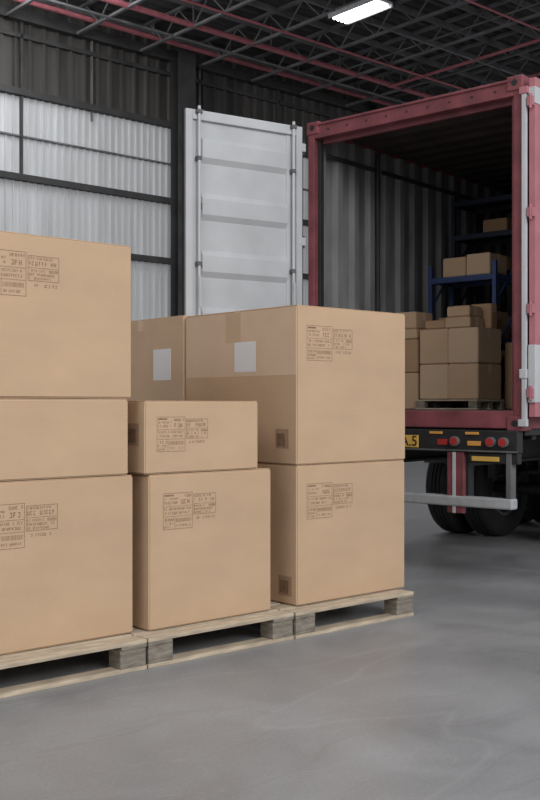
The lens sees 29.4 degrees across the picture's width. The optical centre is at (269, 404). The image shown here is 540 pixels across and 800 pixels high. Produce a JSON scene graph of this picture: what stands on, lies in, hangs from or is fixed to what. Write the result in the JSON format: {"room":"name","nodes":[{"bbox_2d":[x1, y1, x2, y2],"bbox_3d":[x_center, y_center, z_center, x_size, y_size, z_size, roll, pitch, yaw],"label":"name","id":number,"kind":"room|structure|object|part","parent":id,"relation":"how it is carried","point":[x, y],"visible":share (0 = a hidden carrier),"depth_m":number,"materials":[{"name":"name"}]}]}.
{"room":"loading area","nodes":[
{"label":"loading area","id":0,"kind":"room"},
{"bbox_2d":[0,0,420,461],"bbox_3d":[-2.060,-3.225,22.187,50.076,9.450,0.267,0,0,-41],"label":"wall","id":1,"kind":"structure","parent":0,"point":[143,226],"depth_m":20.91,"materials":[{"name":"metal"}]},
{"bbox_2d":[19,22,279,173],"bbox_3d":[-2.494,-3.050,21.623,7.200,9.100,0.062,0,0,-41],"label":"conduit","id":2,"kind":"object","parent":1,"relation":"attached to","point":[20,23],"visible":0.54,"depth_m":19.66,"materials":[{"name":"metal"}]},
{"bbox_2d":[0,3,375,279],"bbox_3d":[-1.977,-5.250,22.034,50.000,4.500,0.204,0,0,-41],"label":"wall beams","id":3,"kind":"structure","parent":1,"relation":"attached to","point":[36,20],"depth_m":21.11,"materials":[{"name":"metal"}]},
{"bbox_2d":[0,461,539,799],"bbox_3d":[9.071,1.500,9.377,54.000,0.001,34.200,0,0,-41],"label":"floor","id":4,"kind":"structure","parent":0,"point":[441,701],"depth_m":5.12,"materials":[{"name":"concrete"}]},
{"bbox_2d":[0,633,146,698],"bbox_3d":[-1.577,1.415,5.975,1.160,0.170,1.340,0,0,-41],"label":"wooden pallet","id":5,"kind":"object","parent":4,"relation":"on","point":[127,652],"visible":0.44,"depth_m":5.65,"materials":[{"name":"brown wood"}]},
{"bbox_2d":[0,475,131,654],"bbox_3d":[-1.579,0.867,6.058,1.107,0.919,1.113,0,0,-41],"label":"cardboard box","id":6,"kind":"object","parent":5,"relation":"on","point":[66,543],"visible":1,"depth_m":5.70,"materials":[{"name":"brown cardboard"}]},
{"bbox_2d":[0,398,127,480],"bbox_3d":[-1.592,0.184,6.038,1.082,0.440,1.105,0,0,-41],"label":"cardboard box","id":7,"kind":"object","parent":6,"relation":"on","point":[40,438],"visible":1,"depth_m":5.69,"materials":[{"name":"brown cardboard"}]},
{"bbox_2d":[0,231,130,398],"bbox_3d":[-1.573,-0.482,6.051,1.087,0.887,1.091,0,0,-41],"label":"cardboard box","id":8,"kind":"object","parent":7,"relation":"on","point":[65,304],"visible":1,"depth_m":5.70,"materials":[{"name":"brown cardboard"}]},
{"bbox_2d":[171,47,195,316],"bbox_3d":[-1.846,-3.025,21.887,0.600,9.050,0.400,0,0,-41],"label":"steel column","id":9,"kind":"structure","parent":4,"relation":"on","point":[183,72],"depth_m":21.83,"materials":[{"name":"black metal"}]},
{"bbox_2d":[128,608,293,668],"bbox_3d":[-0.710,1.415,6.732,1.120,0.170,1.340,0,0,-41],"label":"wooden pallet","id":10,"kind":"object","parent":4,"relation":"on","point":[276,626],"visible":0.33,"depth_m":6.23,"materials":[{"name":"brown wood"}]},
{"bbox_2d":[127,468,269,630],"bbox_3d":[-0.711,0.868,6.756,0.952,0.917,1.101,0,0,-41],"label":"cardboard box","id":11,"kind":"object","parent":10,"relation":"on","point":[201,540],"visible":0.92,"depth_m":6.27,"materials":[{"name":"brown cardboard"}]},
{"bbox_2d":[128,401,256,473],"bbox_3d":[-0.758,0.190,6.702,0.873,0.432,1.081,0,0,-41],"label":"cardboard box","id":12,"kind":"object","parent":11,"relation":"on","point":[164,436],"visible":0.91,"depth_m":6.23,"materials":[{"name":"brown cardboard"}]},
{"bbox_2d":[270,589,413,638],"bbox_3d":[0.146,1.415,7.485,1.140,0.170,1.370,0,0,-41],"label":"wooden pallet","id":13,"kind":"object","parent":4,"relation":"on","point":[397,603],"visible":0.27,"depth_m":6.97,"materials":[{"name":"brown wood"}]},
{"bbox_2d":[257,460,403,605],"bbox_3d":[0.173,0.863,7.598,1.070,0.927,1.236,0,0,-41],"label":"cardboard box","id":14,"kind":"object","parent":13,"relation":"on","point":[337,529],"visible":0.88,"depth_m":7.02,"materials":[{"name":"brown cardboard"}]},
{"bbox_2d":[186,305,404,464],"bbox_3d":[0.174,-0.133,7.601,1.077,1.059,1.238,0,0,-41],"label":"cardboard box","id":15,"kind":"object","parent":14,"relation":"on","point":[327,384],"visible":1,"depth_m":7.10,"materials":[{"name":"brown cardboard"}]},
{"bbox_2d":[369,103,389,109],"bbox_3d":[2.751,-3.025,25.899,0.600,9.050,0.400,0,0,-41],"label":"steel column","id":16,"kind":"structure","parent":4,"relation":"on","point":[378,106],"depth_m":25.75,"materials":[{"name":"metal"}]},
{"bbox_2d":[403,427,539,535],"bbox_3d":[4.156,0.850,12.731,2.453,1.300,9.085,0,0,41],"label":"chassis","id":17,"kind":"object","parent":4,"relation":"on","point":[485,481],"visible":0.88,"depth_m":9.28,"materials":[{"name":"metal"}]},
{"bbox_2d":[182,74,539,430],"bbox_3d":[3.643,-1.272,12.403,2.897,2.985,10.283,0,0,41],"label":"shipping container","id":18,"kind":"object","parent":17,"relation":"on","point":[382,183],"visible":0.77,"depth_m":9.95,"materials":[{"name":"red metal"}]},
{"bbox_3d":[-0.216,-1.325,9.767,1.323,2.850,0.110,0,0,-31],"label":"door","id":19,"kind":"part","parent":18,"relation":"part of","materials":[{"name":"white paint"}]},
{"bbox_2d":[405,373,436,408],"bbox_3d":[1.580,-0.147,10.917,0.212,0.377,0.400,0,0,41],"label":"cardboard box","id":20,"kind":"object","parent":18,"relation":"in","point":[412,380],"visible":0.38,"depth_m":10.74,"materials":[{"name":"brown cardboard"}]},
{"bbox_2d":[405,339,423,372],"bbox_3d":[1.580,-0.513,10.917,0.212,0.345,0.400,0,0,41],"label":"cardboard box","id":21,"kind":"object","parent":20,"relation":"on","point":[412,346],"visible":0.42,"depth_m":10.73,"materials":[{"name":"brown cardboard"}]},
{"bbox_2d":[405,329,426,339],"bbox_3d":[1.552,-0.743,10.908,0.222,0.105,0.350,0,0,41],"label":"cardboard box","id":22,"kind":"object","parent":21,"relation":"on","point":[409,333],"visible":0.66,"depth_m":10.75,"materials":[{"name":"brown cardboard"}]},
{"bbox_2d":[399,312,431,329],"bbox_3d":[1.529,-0.888,10.942,0.262,0.175,0.330,0,0,41],"label":"cardboard box","id":23,"kind":"object","parent":22,"relation":"on","point":[413,320],"visible":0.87,"depth_m":10.80,"materials":[{"name":"brown cardboard"}]},
{"bbox_3d":[4.178,-1.275,12.756,2.293,2.950,9.020,0,0,41],"label":"frame","id":24,"kind":"part","parent":18,"relation":"part of","materials":[{"name":"red paint"}]},
{"bbox_3d":[4.191,-2.700,12.771,2.193,0.040,8.780,0,0,41],"label":"roof panel","id":25,"kind":"part","parent":18,"relation":"part of","materials":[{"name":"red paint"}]},
{"bbox_2d":[415,399,504,409],"bbox_3d":[1.962,-0.005,10.633,0.720,0.100,0.570,0,0,41],"label":"wooden pallet","id":26,"kind":"object","parent":18,"relation":"in","point":[473,404],"visible":0.94,"depth_m":10.55,"materials":[{"name":"brown wood"}]},
{"bbox_2d":[420,364,448,398],"bbox_3d":[1.837,-0.238,10.748,0.342,0.357,0.480,0,0,41],"label":"cardboard box","id":27,"kind":"object","parent":26,"relation":"on","point":[434,379],"visible":0.56,"depth_m":10.56,"materials":[{"name":"brown cardboard"}]},
{"bbox_2d":[420,328,450,364],"bbox_3d":[1.837,-0.600,10.748,0.342,0.357,0.480,0,0,41],"label":"cardboard box","id":28,"kind":"object","parent":27,"relation":"on","point":[434,343],"visible":0.62,"depth_m":10.56,"materials":[{"name":"brown cardboard"}]},
{"bbox_2d":[425,320,446,329],"bbox_3d":[1.800,-0.826,10.720,0.242,0.091,0.310,0,0,41],"label":"cardboard box","id":29,"kind":"object","parent":28,"relation":"on","point":[436,324],"visible":0.56,"depth_m":10.60,"materials":[{"name":"brown cardboard"}]},
{"bbox_2d":[449,363,500,398],"bbox_3d":[2.095,-0.238,10.524,0.340,0.357,0.480,0,0,41],"label":"cardboard box","id":30,"kind":"object","parent":26,"relation":"on","point":[469,380],"visible":0.99,"depth_m":10.36,"materials":[{"name":"brown cardboard"}]},
{"bbox_2d":[449,327,500,363],"bbox_3d":[2.095,-0.600,10.524,0.340,0.357,0.480,0,0,41],"label":"cardboard box","id":31,"kind":"object","parent":30,"relation":"on","point":[467,344],"visible":0.98,"depth_m":10.36,"materials":[{"name":"brown cardboard"}]},
{"bbox_2d":[445,316,483,327],"bbox_3d":[1.985,-0.838,10.514,0.292,0.107,0.280,0,0,41],"label":"cardboard box","id":32,"kind":"object","parent":31,"relation":"on","point":[466,321],"visible":0.94,"depth_m":10.41,"materials":[{"name":"brown cardboard"}]},
{"bbox_2d":[447,305,481,316],"bbox_3d":[1.988,-0.949,10.525,0.262,0.105,0.260,0,0,41],"label":"cardboard box","id":33,"kind":"object","parent":32,"relation":"on","point":[456,311],"visible":0.97,"depth_m":10.43,"materials":[{"name":"brown cardboard"}]},
{"bbox_2d":[471,303,496,328],"bbox_3d":[2.210,-0.913,10.643,0.242,0.257,0.130,0,0,41],"label":"cardboard box","id":34,"kind":"object","parent":31,"relation":"on","point":[489,310],"visible":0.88,"depth_m":10.55,"materials":[{"name":"brown cardboard"}]},
{"bbox_2d":[428,259,511,407],"bbox_3d":[2.205,-0.738,11.203,0.824,1.565,0.494,0,0,41],"label":"storage rack","id":35,"kind":"object","parent":18,"relation":"in","point":[494,278],"visible":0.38,"depth_m":11.11,"materials":[{"name":"metal"}]},
{"bbox_2d":[443,257,466,277],"bbox_3d":[2.112,-1.488,11.264,0.282,0.206,0.380,0,0,41],"label":"cardboard box","id":36,"kind":"object","parent":35,"relation":"on","point":[452,267],"visible":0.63,"depth_m":11.12,"materials":[{"name":"brown cardboard"}]},
{"bbox_2d":[467,252,506,274],"bbox_3d":[2.331,-1.498,11.074,0.282,0.226,0.380,0,0,41],"label":"cardboard box","id":37,"kind":"object","parent":35,"relation":"on","point":[479,263],"visible":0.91,"depth_m":10.95,"materials":[{"name":"brown cardboard"}]},
{"bbox_2d":[498,311,507,338],"bbox_3d":[2.316,-0.853,11.087,0.342,0.296,0.380,0,0,41],"label":"cardboard box","id":38,"kind":"object","parent":35,"relation":"on","point":[502,316],"visible":0.26,"depth_m":11.05,"materials":[{"name":"brown cardboard"}]},
{"bbox_2d":[451,194,511,407],"bbox_3d":[2.720,-1.177,11.715,1.194,2.445,0.544,0,0,41],"label":"storage rack","id":39,"kind":"object","parent":18,"relation":"in","point":[501,202],"visible":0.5,"depth_m":11.90,"materials":[{"name":"metal"}]},
{"bbox_2d":[483,217,511,231],"bbox_3d":[2.647,-2.028,11.746,0.302,0.146,0.350,0,0,41],"label":"cardboard box","id":40,"kind":"object","parent":39,"relation":"in","point":[505,223],"visible":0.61,"depth_m":11.60,"materials":[{"name":"brown cardboard"}]},
{"bbox_2d":[506,256,511,269],"bbox_3d":[2.542,-1.603,11.837,0.342,0.196,0.350,0,0,41],"label":"cardboard box","id":41,"kind":"object","parent":39,"relation":"in","point":[509,259],"visible":0.13,"depth_m":11.82,"materials":[{"name":"brown cardboard"}]},
{"bbox_2d":[508,316,511,339],"bbox_3d":[2.647,-0.853,11.746,0.302,0.296,0.350,0,0,41],"label":"cardboard box","id":42,"kind":"object","parent":39,"relation":"in","point":[509,317],"visible":0.04,"depth_m":11.58,"materials":[{"name":"brown cardboard"}]},
{"bbox_2d":[499,350,504,407],"bbox_3d":[3.182,-0.307,12.440,0.602,0.697,0.600,0,0,41],"label":"storage rack","id":43,"kind":"object","parent":18,"relation":"in","point":[502,364],"visible":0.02,"depth_m":12.38,"materials":[{"name":"black metal"}]},
{"bbox_2d":[505,342,511,408],"bbox_3d":[2.738,-0.307,10.841,0.382,0.697,0.400,0,0,41],"label":"cardboard box","id":44,"kind":"object","parent":18,"relation":"in","point":[508,346],"visible":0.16,"depth_m":10.79,"materials":[{"name":"brown cardboard"}]},
{"bbox_3d":[2.539,-1.310,8.967,0.068,2.820,1.193,0,0,41],"label":"door","id":45,"kind":"part","parent":18,"relation":"part of","materials":[{"name":"red paint"}]},
{"bbox_3d":[2.484,-1.330,8.899,0.064,2.620,0.970,0,0,41],"label":"door notice panel","id":46,"kind":"part","parent":18,"relation":"part of","materials":[{"name":"white paint"}]},
{"bbox_3d":[1.248,0.325,9.279,0.210,0.110,0.012,0,0,41],"label":"number plate","id":47,"kind":"part","parent":17,"relation":"part of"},
{"bbox_3d":[-0.710,1.415,8.481,1.160,0.170,1.205,0,0,-41],"label":"wooden pallet","id":48,"kind":"object","parent":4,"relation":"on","visible":0},
{"bbox_3d":[-0.631,0.863,8.510,1.056,0.927,1.165,0,0,-41],"label":"cardboard box","id":49,"kind":"object","parent":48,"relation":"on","visible":0},
{"bbox_2d":[107,315,189,400],"bbox_3d":[-0.632,-0.140,8.509,1.057,1.072,1.165,0,0,-41],"label":"cardboard box","id":50,"kind":"object","parent":49,"relation":"on","point":[158,345],"visible":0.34,"depth_m":7.96,"materials":[{"name":"cardboard"}]},
{"bbox_2d":[58,0,539,101],"bbox_3d":[2.495,-7.925,16.911,50.001,0.150,14.200,0,0,-41],"label":"ceiling","id":51,"kind":"structure","parent":0,"point":[395,18],"depth_m":21.87,"materials":[{"name":"metal"}]},
{"bbox_2d":[6,0,539,107],"bbox_3d":[2.596,-7.565,16.795,50.001,0.530,13.910,0,0,-41],"label":"roof trusses","id":52,"kind":"object","parent":51,"relation":"attached to","point":[397,5],"visible":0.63,"depth_m":21.33,"materials":[{"name":"metal"}]},
{"bbox_2d":[13,0,539,105],"bbox_3d":[2.755,-7.515,16.606,50.010,0.670,13.398,0,0,-41],"label":"pipes","id":53,"kind":"object","parent":51,"relation":"attached to","point":[398,86],"visible":0.64,"depth_m":21.02,"materials":[{"name":"metal"}]},
{"bbox_2d":[328,0,392,24],"bbox_3d":[1.631,-7.469,18.662,0.520,0.762,1.120,0,0,-41],"label":"ceiling light","id":54,"kind":"object","parent":51,"relation":"hanging from","point":[362,9],"depth_m":18.58,"materials":[{"name":"white plastic"}]}
]}

